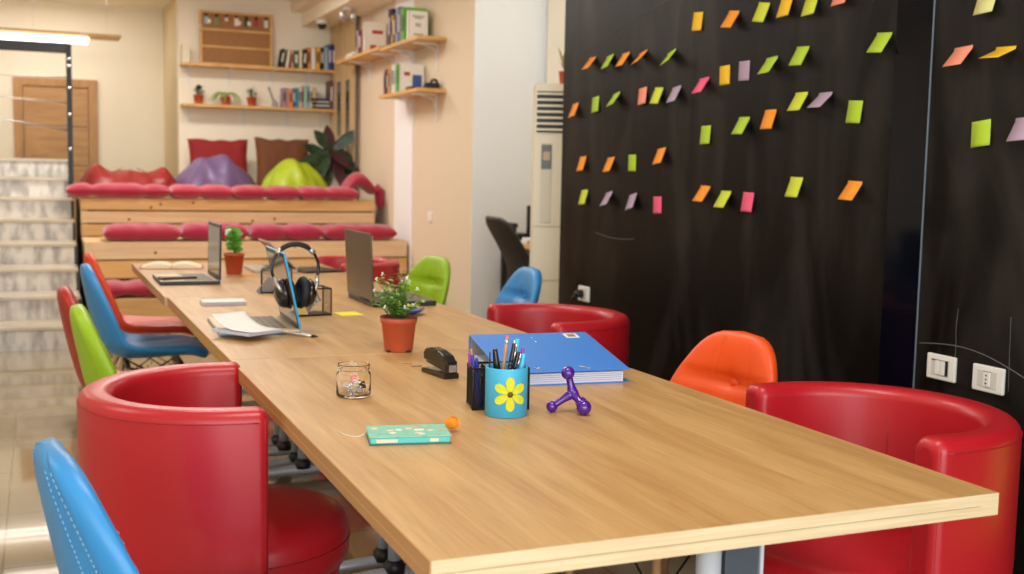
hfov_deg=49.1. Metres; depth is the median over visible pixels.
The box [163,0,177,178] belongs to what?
wall
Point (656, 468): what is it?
meeting table
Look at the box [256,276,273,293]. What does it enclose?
business card
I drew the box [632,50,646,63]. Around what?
sticky note
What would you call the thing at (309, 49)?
book
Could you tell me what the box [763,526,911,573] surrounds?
seat cushion
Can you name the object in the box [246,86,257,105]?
potted plant
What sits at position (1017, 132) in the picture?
sticky note
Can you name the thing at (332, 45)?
book
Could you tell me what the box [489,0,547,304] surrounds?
wall
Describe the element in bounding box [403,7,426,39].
book
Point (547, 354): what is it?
ring binder
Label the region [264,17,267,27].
tag
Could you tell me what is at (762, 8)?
sticky note
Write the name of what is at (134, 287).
seat cushion
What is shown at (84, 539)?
shell chair
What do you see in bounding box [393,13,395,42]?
book
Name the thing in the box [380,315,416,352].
pot
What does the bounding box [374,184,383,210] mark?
cushion
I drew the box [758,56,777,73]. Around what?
sticky note
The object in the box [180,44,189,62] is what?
folder
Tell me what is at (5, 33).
hanging lamp
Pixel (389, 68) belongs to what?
book
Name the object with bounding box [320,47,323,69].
book
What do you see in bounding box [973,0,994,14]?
sticky note
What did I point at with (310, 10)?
trim
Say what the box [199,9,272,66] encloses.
board
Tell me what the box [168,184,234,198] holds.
seat cushion
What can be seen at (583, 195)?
sticky note
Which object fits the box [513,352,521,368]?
pen
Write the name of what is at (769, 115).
sticky note
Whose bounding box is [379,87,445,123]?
wall shelf
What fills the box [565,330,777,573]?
shell chair
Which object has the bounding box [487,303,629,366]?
tub chair
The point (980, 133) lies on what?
sticky note
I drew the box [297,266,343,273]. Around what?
tablet
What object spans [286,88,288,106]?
book
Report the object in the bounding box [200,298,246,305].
spiral notepad
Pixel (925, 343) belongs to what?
chalk line
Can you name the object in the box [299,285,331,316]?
desk organizer
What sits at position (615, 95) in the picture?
sticky note
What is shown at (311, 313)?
tray
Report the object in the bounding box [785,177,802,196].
sticky note
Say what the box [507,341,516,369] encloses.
pen
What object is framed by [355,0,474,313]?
wall
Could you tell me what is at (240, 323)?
spiral notepad
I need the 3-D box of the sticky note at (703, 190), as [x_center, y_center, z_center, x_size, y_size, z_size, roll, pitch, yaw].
[0.806,-0.398,4.770,0.040,0.070,0.077,-1,6,-23]
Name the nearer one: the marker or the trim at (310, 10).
the marker
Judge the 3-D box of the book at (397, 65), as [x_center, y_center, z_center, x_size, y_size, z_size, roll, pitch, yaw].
[-0.860,-1.705,9.165,0.171,0.230,0.040,-1,6,-23]
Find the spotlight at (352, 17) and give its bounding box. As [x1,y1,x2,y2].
[338,7,356,22]
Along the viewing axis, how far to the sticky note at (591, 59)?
5.71 m
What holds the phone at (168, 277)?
on the laptop at (213, 277)
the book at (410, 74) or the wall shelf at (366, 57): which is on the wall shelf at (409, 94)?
the book at (410, 74)
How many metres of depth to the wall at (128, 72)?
12.46 m
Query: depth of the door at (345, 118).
11.26 m
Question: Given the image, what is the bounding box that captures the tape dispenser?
[423,78,439,88]
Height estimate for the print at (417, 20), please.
0.148 m
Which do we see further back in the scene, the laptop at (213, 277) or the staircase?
the staircase
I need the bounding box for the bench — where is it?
[75,195,406,339]
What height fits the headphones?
0.219 m
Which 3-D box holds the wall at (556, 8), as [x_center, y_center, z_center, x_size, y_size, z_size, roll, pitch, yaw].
[0.698,-0.977,7.380,0.100,3.050,2.095,-1,6,-23]
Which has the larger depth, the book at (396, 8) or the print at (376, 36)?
the print at (376, 36)
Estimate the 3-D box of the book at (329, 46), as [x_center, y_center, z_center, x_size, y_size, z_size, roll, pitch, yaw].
[-1.940,-2.409,11.793,0.035,0.265,0.201,-1,6,-23]
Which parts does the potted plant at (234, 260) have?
pot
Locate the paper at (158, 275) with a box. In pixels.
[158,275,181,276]
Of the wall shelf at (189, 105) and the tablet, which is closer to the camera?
the tablet
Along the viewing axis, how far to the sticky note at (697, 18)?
4.80 m
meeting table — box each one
[132,261,398,456]
[168,293,524,573]
[230,350,998,573]
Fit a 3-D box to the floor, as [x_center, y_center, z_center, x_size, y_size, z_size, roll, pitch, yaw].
[-1.453,0.749,5.485,7.800,0.100,16.300,-1,6,-23]
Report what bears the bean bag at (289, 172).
on the bench
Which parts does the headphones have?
band arm, band arm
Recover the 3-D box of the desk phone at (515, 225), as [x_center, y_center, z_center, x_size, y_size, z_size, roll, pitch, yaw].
[0.036,-0.398,8.075,0.165,0.135,0.200,-1,6,-23]
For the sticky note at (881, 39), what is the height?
0.073 m
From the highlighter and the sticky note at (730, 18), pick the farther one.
the sticky note at (730, 18)
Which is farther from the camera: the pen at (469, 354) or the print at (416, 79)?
the print at (416, 79)
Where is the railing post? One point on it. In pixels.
(14, 45)
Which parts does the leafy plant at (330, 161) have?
pot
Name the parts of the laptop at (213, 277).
lid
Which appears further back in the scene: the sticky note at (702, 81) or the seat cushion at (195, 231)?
the seat cushion at (195, 231)
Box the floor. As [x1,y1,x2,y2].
[0,349,721,573]
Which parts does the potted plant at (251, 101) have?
pot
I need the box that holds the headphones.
[270,241,319,308]
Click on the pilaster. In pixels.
(403, 129)
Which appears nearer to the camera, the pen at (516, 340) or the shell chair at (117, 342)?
the pen at (516, 340)
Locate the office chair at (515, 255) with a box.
[485,216,529,279]
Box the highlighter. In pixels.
[518,353,525,368]
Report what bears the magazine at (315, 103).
on the magazine
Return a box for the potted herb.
[371,269,428,352]
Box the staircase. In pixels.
[0,158,81,351]
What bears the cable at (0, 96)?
attached to the railing post
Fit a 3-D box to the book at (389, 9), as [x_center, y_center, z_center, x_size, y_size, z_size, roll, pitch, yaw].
[-0.931,-2.157,9.350,0.201,0.300,0.050,-1,6,-23]
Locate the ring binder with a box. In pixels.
[469,332,629,385]
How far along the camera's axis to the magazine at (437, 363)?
2.87 m
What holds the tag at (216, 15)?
attached to the board
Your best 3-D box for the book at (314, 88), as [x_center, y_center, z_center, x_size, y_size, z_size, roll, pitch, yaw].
[-2.090,-1.978,11.754,0.035,0.220,0.160,-1,6,-23]
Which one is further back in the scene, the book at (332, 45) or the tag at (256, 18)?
the book at (332, 45)
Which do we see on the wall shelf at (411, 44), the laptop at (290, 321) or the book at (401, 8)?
the book at (401, 8)
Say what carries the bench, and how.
on the floor
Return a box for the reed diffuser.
[268,87,277,106]
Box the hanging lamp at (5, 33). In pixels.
[0,5,120,43]
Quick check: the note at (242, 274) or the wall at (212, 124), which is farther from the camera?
the wall at (212, 124)
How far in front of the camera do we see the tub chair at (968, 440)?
2.42 m
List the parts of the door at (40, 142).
panel, panel, panel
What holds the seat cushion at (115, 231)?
on the bench
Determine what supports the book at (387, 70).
on the wall shelf at (409, 94)
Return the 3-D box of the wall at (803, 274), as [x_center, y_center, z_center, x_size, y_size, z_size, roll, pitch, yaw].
[1.925,-0.460,2.352,0.150,3.050,8.175,-1,6,-23]
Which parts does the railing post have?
rail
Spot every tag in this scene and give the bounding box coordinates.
[204,13,210,23]
[214,14,217,24]
[234,15,240,25]
[244,16,250,26]
[254,17,257,26]
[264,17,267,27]
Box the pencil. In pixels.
[502,336,508,368]
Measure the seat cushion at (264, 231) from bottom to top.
0.142 m
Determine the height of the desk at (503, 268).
0.800 m
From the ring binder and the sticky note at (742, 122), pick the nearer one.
the ring binder
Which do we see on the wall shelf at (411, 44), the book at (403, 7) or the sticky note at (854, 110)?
the book at (403, 7)
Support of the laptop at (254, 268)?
on the meeting table at (279, 444)
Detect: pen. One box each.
[280,331,317,337]
[468,353,474,402]
[471,354,479,405]
[475,358,481,402]
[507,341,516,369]
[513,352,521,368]
[515,339,519,351]
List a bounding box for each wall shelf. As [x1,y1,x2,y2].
[179,62,334,87]
[180,103,334,128]
[336,46,397,84]
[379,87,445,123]
[380,35,446,70]
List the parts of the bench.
panel, panel, frame, frame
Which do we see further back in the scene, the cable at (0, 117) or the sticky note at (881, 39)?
the cable at (0, 117)
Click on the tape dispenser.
(431, 84)
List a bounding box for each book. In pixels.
[139,261,203,268]
[277,49,284,66]
[280,88,286,106]
[283,49,290,67]
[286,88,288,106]
[288,50,293,67]
[289,89,292,107]
[292,88,294,107]
[294,51,298,67]
[295,88,298,107]
[298,50,301,67]
[298,87,300,107]
[300,85,306,107]
[301,87,303,107]
[302,49,307,68]
[305,48,310,68]
[307,86,309,107]
[310,87,312,107]
[311,49,314,68]
[313,47,320,68]
[313,87,315,108]
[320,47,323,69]
[324,44,331,69]
[324,47,327,69]
[326,80,332,108]
[332,45,333,69]
[359,30,360,52]
[363,22,385,51]
[383,72,384,93]
[385,69,387,93]
[386,70,387,93]
[388,9,389,44]
[388,68,391,92]
[390,8,395,43]
[390,69,391,92]
[391,15,392,43]
[391,64,392,92]
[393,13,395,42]
[393,64,394,91]
[396,8,397,41]
[396,64,399,91]
[398,7,402,41]
[399,8,401,40]
[399,63,423,90]
[401,7,403,40]
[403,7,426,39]
[407,10,427,37]
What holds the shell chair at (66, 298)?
on the floor
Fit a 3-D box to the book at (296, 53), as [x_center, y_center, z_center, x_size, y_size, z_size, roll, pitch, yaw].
[-2.258,-2.358,11.642,0.050,0.180,0.161,-1,6,-23]
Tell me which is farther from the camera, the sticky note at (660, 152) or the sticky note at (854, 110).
the sticky note at (660, 152)
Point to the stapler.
(444, 363)
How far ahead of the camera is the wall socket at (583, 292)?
5.84 m
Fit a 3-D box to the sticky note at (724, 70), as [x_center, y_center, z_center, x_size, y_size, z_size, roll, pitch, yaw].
[0.878,-0.874,4.624,0.001,0.080,0.076,-1,6,-23]
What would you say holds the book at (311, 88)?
on the wall shelf at (189, 105)
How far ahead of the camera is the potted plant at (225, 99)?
11.39 m
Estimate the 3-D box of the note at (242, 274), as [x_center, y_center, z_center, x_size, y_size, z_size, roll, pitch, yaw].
[-1.303,-0.059,5.539,0.075,0.002,0.070,-3,7,-34]
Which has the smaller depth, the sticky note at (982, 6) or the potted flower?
the sticky note at (982, 6)
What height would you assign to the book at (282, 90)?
0.200 m
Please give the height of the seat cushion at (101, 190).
0.128 m
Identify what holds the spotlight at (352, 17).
attached to the wall at (443, 147)
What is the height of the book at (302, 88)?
0.220 m
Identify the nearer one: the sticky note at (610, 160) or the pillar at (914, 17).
the pillar at (914, 17)
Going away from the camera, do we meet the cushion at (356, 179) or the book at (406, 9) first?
the book at (406, 9)
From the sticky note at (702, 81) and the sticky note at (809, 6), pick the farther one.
the sticky note at (702, 81)
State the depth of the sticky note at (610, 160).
5.55 m
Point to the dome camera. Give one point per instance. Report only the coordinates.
(322, 23)
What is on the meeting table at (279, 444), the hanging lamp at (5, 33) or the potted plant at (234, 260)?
the potted plant at (234, 260)
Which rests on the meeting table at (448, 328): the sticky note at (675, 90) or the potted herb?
the potted herb
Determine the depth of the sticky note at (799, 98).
4.16 m
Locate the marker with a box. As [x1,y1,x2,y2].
[489,348,500,368]
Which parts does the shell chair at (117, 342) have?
leg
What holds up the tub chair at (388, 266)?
on the floor
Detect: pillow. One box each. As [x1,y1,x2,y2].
[187,138,247,171]
[254,137,308,185]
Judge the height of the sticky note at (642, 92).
0.084 m
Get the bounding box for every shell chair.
[32,438,139,573]
[57,286,125,387]
[69,304,116,385]
[80,263,208,370]
[83,252,194,369]
[401,255,450,304]
[494,267,541,303]
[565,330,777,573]
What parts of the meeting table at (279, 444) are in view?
leg, leg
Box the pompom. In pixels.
[444,415,459,429]
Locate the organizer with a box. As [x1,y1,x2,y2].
[466,361,529,410]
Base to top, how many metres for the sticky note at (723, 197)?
0.068 m
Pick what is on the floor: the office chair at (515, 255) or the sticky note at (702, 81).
the office chair at (515, 255)
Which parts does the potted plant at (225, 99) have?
pot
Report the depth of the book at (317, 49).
11.65 m
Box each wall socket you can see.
[570,285,589,304]
[972,363,1005,395]
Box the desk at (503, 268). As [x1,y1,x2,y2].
[500,243,529,291]
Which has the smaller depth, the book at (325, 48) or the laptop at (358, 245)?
the laptop at (358, 245)
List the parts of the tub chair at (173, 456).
seat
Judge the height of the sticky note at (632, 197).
0.086 m
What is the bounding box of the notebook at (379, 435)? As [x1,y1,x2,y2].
[365,424,451,445]
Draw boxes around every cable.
[0,74,65,77]
[0,96,66,103]
[0,117,66,130]
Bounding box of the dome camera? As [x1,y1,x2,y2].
[316,19,327,28]
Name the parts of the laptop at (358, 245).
lid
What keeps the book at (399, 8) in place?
on the wall shelf at (411, 44)
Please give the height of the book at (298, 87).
0.215 m
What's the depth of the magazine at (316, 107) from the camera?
11.71 m
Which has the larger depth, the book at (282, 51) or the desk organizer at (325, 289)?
the book at (282, 51)
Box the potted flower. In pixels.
[558,47,563,83]
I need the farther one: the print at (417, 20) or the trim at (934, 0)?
the print at (417, 20)
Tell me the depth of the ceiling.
12.12 m
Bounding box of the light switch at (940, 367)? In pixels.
[926,352,956,382]
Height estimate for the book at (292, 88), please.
0.200 m
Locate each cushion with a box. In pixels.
[65,182,170,197]
[101,223,181,240]
[106,279,154,296]
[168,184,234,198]
[178,222,248,240]
[231,185,301,199]
[245,223,324,240]
[268,484,348,573]
[297,186,359,200]
[319,223,397,239]
[341,172,377,194]
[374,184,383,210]
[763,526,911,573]
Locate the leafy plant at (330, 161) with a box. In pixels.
[299,125,359,186]
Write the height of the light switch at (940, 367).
0.080 m
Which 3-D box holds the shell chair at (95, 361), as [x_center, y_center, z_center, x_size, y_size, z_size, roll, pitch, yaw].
[-1.177,0.462,3.772,0.570,0.824,0.467,-1,6,-23]
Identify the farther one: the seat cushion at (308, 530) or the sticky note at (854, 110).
the sticky note at (854, 110)
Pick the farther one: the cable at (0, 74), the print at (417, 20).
the cable at (0, 74)
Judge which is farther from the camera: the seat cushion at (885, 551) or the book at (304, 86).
the book at (304, 86)
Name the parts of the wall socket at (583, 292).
plate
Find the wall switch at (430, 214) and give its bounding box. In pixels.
[428,212,432,221]
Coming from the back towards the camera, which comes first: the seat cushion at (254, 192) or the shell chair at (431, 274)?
the seat cushion at (254, 192)
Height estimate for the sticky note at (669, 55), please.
0.076 m
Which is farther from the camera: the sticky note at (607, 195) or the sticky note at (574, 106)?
the sticky note at (574, 106)
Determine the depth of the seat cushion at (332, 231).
9.44 m
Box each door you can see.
[13,76,99,241]
[330,16,360,193]
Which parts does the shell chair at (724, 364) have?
leg, leg, leg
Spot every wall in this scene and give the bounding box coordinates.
[0,0,164,236]
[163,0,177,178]
[176,0,330,236]
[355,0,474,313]
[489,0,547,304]
[546,0,565,83]
[558,0,1023,573]
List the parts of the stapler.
arm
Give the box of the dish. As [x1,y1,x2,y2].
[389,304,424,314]
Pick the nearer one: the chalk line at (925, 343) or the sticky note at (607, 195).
the chalk line at (925, 343)
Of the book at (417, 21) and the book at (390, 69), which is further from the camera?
the book at (390, 69)
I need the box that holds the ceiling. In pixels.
[29,0,290,9]
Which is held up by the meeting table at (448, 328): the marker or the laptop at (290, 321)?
the laptop at (290, 321)
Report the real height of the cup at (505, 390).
0.105 m
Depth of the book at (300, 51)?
11.58 m
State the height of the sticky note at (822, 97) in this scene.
0.056 m
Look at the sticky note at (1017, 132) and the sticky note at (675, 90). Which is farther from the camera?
the sticky note at (675, 90)
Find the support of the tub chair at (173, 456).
on the floor
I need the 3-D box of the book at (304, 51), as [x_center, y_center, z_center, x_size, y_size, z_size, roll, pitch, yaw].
[-2.175,-2.370,11.676,0.052,0.202,0.161,-1,6,-23]
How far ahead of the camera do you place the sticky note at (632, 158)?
5.36 m
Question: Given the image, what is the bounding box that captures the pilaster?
[393,0,414,276]
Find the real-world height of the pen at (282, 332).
0.013 m
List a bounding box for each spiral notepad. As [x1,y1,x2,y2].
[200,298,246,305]
[212,311,281,336]
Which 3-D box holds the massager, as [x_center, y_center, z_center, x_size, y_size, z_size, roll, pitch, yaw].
[0.131,0.224,2.435,0.101,0.101,0.087,-1,6,-23]
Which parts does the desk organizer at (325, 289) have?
rim frame, corner post, rim frame, corner post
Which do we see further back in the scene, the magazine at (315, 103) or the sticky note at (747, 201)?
the magazine at (315, 103)
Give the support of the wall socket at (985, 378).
attached to the wall at (803, 274)
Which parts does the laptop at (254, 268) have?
lid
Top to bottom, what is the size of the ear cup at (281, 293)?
0.094 m
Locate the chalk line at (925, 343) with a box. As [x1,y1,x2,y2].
[925,343,1023,377]
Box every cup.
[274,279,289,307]
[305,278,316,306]
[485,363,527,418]
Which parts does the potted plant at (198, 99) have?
pot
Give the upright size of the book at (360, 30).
0.210 m
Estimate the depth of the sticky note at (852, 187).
3.89 m
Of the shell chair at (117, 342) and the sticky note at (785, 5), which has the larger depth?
the shell chair at (117, 342)
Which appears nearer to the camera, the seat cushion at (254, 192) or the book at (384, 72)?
the book at (384, 72)
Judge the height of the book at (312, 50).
0.210 m
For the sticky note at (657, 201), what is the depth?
5.15 m
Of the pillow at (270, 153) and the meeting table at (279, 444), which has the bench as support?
the pillow at (270, 153)
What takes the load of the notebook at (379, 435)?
on the meeting table at (656, 468)
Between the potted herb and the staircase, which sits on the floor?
the staircase
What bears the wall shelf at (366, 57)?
attached to the wall at (443, 147)
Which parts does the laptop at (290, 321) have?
lid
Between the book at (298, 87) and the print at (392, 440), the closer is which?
the print at (392, 440)
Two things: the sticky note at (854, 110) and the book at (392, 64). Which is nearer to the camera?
the sticky note at (854, 110)
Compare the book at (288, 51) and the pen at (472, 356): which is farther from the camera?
the book at (288, 51)
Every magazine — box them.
[312,98,328,101]
[312,102,328,104]
[312,106,328,108]
[426,359,441,369]
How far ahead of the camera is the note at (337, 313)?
4.08 m
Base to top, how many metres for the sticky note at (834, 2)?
0.078 m
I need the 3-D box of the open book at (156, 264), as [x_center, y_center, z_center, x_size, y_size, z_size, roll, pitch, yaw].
[-1.790,-0.116,5.895,0.320,0.027,0.210,0,6,-15]
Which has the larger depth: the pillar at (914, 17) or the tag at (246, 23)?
the tag at (246, 23)
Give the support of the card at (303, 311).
in the desk organizer at (325, 289)
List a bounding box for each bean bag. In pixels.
[78,164,177,186]
[175,154,255,187]
[261,158,327,187]
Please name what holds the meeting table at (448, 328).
on the floor
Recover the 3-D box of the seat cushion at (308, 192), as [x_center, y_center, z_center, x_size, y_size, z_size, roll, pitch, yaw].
[-1.684,-0.849,10.113,0.520,0.128,0.454,-1,6,-23]
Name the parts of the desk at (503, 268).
desk leg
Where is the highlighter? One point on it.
(523, 356)
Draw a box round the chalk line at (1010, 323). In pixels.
[1008,323,1010,389]
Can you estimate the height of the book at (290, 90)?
0.190 m
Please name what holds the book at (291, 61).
on the wall shelf at (188, 65)
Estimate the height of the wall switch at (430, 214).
0.080 m
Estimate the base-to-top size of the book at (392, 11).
0.300 m
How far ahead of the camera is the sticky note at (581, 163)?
5.84 m
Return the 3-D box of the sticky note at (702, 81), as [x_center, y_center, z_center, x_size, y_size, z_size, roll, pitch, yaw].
[0.800,-0.857,4.758,0.042,0.069,0.078,-1,6,-23]
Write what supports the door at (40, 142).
in the wall at (128, 72)
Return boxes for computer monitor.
[526,205,530,235]
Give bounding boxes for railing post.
[0,39,73,196]
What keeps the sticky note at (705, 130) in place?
attached to the wall at (803, 274)
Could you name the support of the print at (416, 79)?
attached to the book at (410, 74)
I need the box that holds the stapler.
[421,347,458,378]
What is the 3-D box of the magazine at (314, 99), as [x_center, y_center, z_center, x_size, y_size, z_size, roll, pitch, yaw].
[-2.041,-1.967,11.798,0.190,0.030,0.200,-1,6,-23]
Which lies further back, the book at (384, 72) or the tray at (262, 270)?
the book at (384, 72)
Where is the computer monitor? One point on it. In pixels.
(528, 216)
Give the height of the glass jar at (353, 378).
0.076 m
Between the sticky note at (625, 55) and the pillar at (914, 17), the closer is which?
the pillar at (914, 17)
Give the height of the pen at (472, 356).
0.114 m
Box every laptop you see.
[152,221,221,285]
[207,246,301,335]
[244,239,297,272]
[345,229,435,306]
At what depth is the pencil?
2.41 m
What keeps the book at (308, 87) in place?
on the wall shelf at (189, 105)
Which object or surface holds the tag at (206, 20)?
attached to the board
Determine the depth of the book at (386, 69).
9.43 m
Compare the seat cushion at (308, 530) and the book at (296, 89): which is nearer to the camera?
the seat cushion at (308, 530)
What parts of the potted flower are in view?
pot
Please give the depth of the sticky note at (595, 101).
5.70 m
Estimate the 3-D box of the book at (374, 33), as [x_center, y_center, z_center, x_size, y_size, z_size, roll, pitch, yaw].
[-1.234,-2.239,10.069,0.200,0.270,0.051,-1,6,-23]
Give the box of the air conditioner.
[529,83,563,303]
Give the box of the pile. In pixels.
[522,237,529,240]
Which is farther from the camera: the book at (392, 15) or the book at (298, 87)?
the book at (298, 87)
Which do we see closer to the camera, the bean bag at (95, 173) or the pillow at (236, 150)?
the bean bag at (95, 173)
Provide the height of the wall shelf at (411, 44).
0.240 m
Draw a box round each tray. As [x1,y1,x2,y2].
[261,268,291,293]
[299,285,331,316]
[301,311,329,316]
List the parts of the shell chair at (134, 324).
leg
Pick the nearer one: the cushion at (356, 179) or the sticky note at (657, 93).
the sticky note at (657, 93)
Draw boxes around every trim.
[291,0,394,28]
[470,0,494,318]
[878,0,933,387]
[913,0,935,388]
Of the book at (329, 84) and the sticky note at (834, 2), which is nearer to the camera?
the sticky note at (834, 2)
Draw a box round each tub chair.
[76,361,349,573]
[318,256,399,288]
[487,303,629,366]
[745,381,1022,573]
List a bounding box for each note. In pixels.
[241,274,257,275]
[333,312,362,315]
[568,102,578,117]
[576,156,585,170]
[578,190,587,203]
[582,56,595,69]
[591,96,598,112]
[600,54,613,69]
[600,191,611,205]
[602,157,614,171]
[606,91,619,106]
[615,52,629,66]
[625,193,636,209]
[628,155,635,170]
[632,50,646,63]
[638,87,646,104]
[650,87,662,103]
[652,147,665,164]
[653,196,661,212]
[660,48,675,64]
[666,85,680,102]
[691,77,708,93]
[692,12,702,30]
[692,185,709,201]
[700,125,710,143]
[713,191,730,207]
[719,65,729,85]
[721,11,738,27]
[731,117,749,133]
[738,60,749,80]
[741,192,753,211]
[752,2,769,21]
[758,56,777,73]
[760,109,776,128]
[776,0,791,17]
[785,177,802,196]
[787,92,807,110]
[788,46,808,65]
[801,0,816,16]
[807,92,831,107]
[831,0,844,5]
[838,181,861,200]
[845,100,862,122]
[866,32,891,52]
[942,45,972,66]
[971,119,990,147]
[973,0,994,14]
[980,46,1015,57]
[1006,117,1023,141]
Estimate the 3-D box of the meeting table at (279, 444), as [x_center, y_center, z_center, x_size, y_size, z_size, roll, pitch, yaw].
[-1.288,0.314,5.556,1.005,0.742,1.750,-1,6,-23]
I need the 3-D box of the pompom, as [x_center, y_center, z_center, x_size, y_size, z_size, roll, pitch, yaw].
[-0.120,0.272,2.240,0.035,0.033,0.035,-1,6,-23]
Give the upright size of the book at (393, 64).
0.235 m
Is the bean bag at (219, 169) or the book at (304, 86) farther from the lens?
the book at (304, 86)
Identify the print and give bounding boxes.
[370,30,382,48]
[376,439,397,442]
[412,15,423,34]
[412,75,421,86]
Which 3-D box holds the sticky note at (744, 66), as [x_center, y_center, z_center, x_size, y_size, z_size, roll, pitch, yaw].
[0.932,-0.868,4.497,0.001,0.080,0.076,-1,6,-23]
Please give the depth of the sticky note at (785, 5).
4.23 m
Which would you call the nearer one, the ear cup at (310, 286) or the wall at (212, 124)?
the ear cup at (310, 286)
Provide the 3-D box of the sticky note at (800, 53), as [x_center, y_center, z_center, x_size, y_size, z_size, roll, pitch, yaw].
[1.062,-0.856,4.146,0.033,0.075,0.078,-1,6,-23]
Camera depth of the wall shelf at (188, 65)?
11.46 m
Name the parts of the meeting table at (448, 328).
leg, leg, leg, leg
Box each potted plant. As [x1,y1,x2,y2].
[191,85,205,103]
[208,92,242,104]
[224,226,244,274]
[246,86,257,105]
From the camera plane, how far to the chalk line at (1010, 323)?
3.29 m
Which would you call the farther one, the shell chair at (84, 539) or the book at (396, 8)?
the book at (396, 8)
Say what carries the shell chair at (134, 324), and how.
on the floor
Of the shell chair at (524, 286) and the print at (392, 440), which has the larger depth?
the shell chair at (524, 286)
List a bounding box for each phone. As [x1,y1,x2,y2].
[157,276,196,279]
[509,222,529,239]
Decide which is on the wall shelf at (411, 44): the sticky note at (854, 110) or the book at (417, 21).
the book at (417, 21)
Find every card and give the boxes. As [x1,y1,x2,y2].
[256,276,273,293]
[297,307,308,314]
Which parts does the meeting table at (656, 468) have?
leg, cable panel, panel trim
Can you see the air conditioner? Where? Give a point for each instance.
(547, 124)
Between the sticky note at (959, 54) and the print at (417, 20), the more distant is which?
the print at (417, 20)
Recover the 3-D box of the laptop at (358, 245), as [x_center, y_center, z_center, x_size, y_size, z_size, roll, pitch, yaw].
[-0.494,-0.083,4.509,0.272,0.284,0.385,-1,6,-23]
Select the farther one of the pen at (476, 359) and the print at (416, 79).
the print at (416, 79)
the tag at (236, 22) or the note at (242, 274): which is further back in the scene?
the tag at (236, 22)
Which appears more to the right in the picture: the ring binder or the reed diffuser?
the ring binder
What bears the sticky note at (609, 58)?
attached to the wall at (803, 274)
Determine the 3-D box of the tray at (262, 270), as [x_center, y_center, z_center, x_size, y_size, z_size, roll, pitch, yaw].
[-1.003,-0.027,4.775,0.130,0.101,0.105,0,6,-11]
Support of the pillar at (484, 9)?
attached to the wall at (520, 26)
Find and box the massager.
[546,366,591,414]
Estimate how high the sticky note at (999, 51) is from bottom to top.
0.040 m
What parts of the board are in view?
frame, frame rail, frame rail, frame rail, frame rail, frame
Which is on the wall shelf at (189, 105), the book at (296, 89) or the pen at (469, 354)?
the book at (296, 89)
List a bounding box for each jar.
[272,100,277,106]
[336,361,370,398]

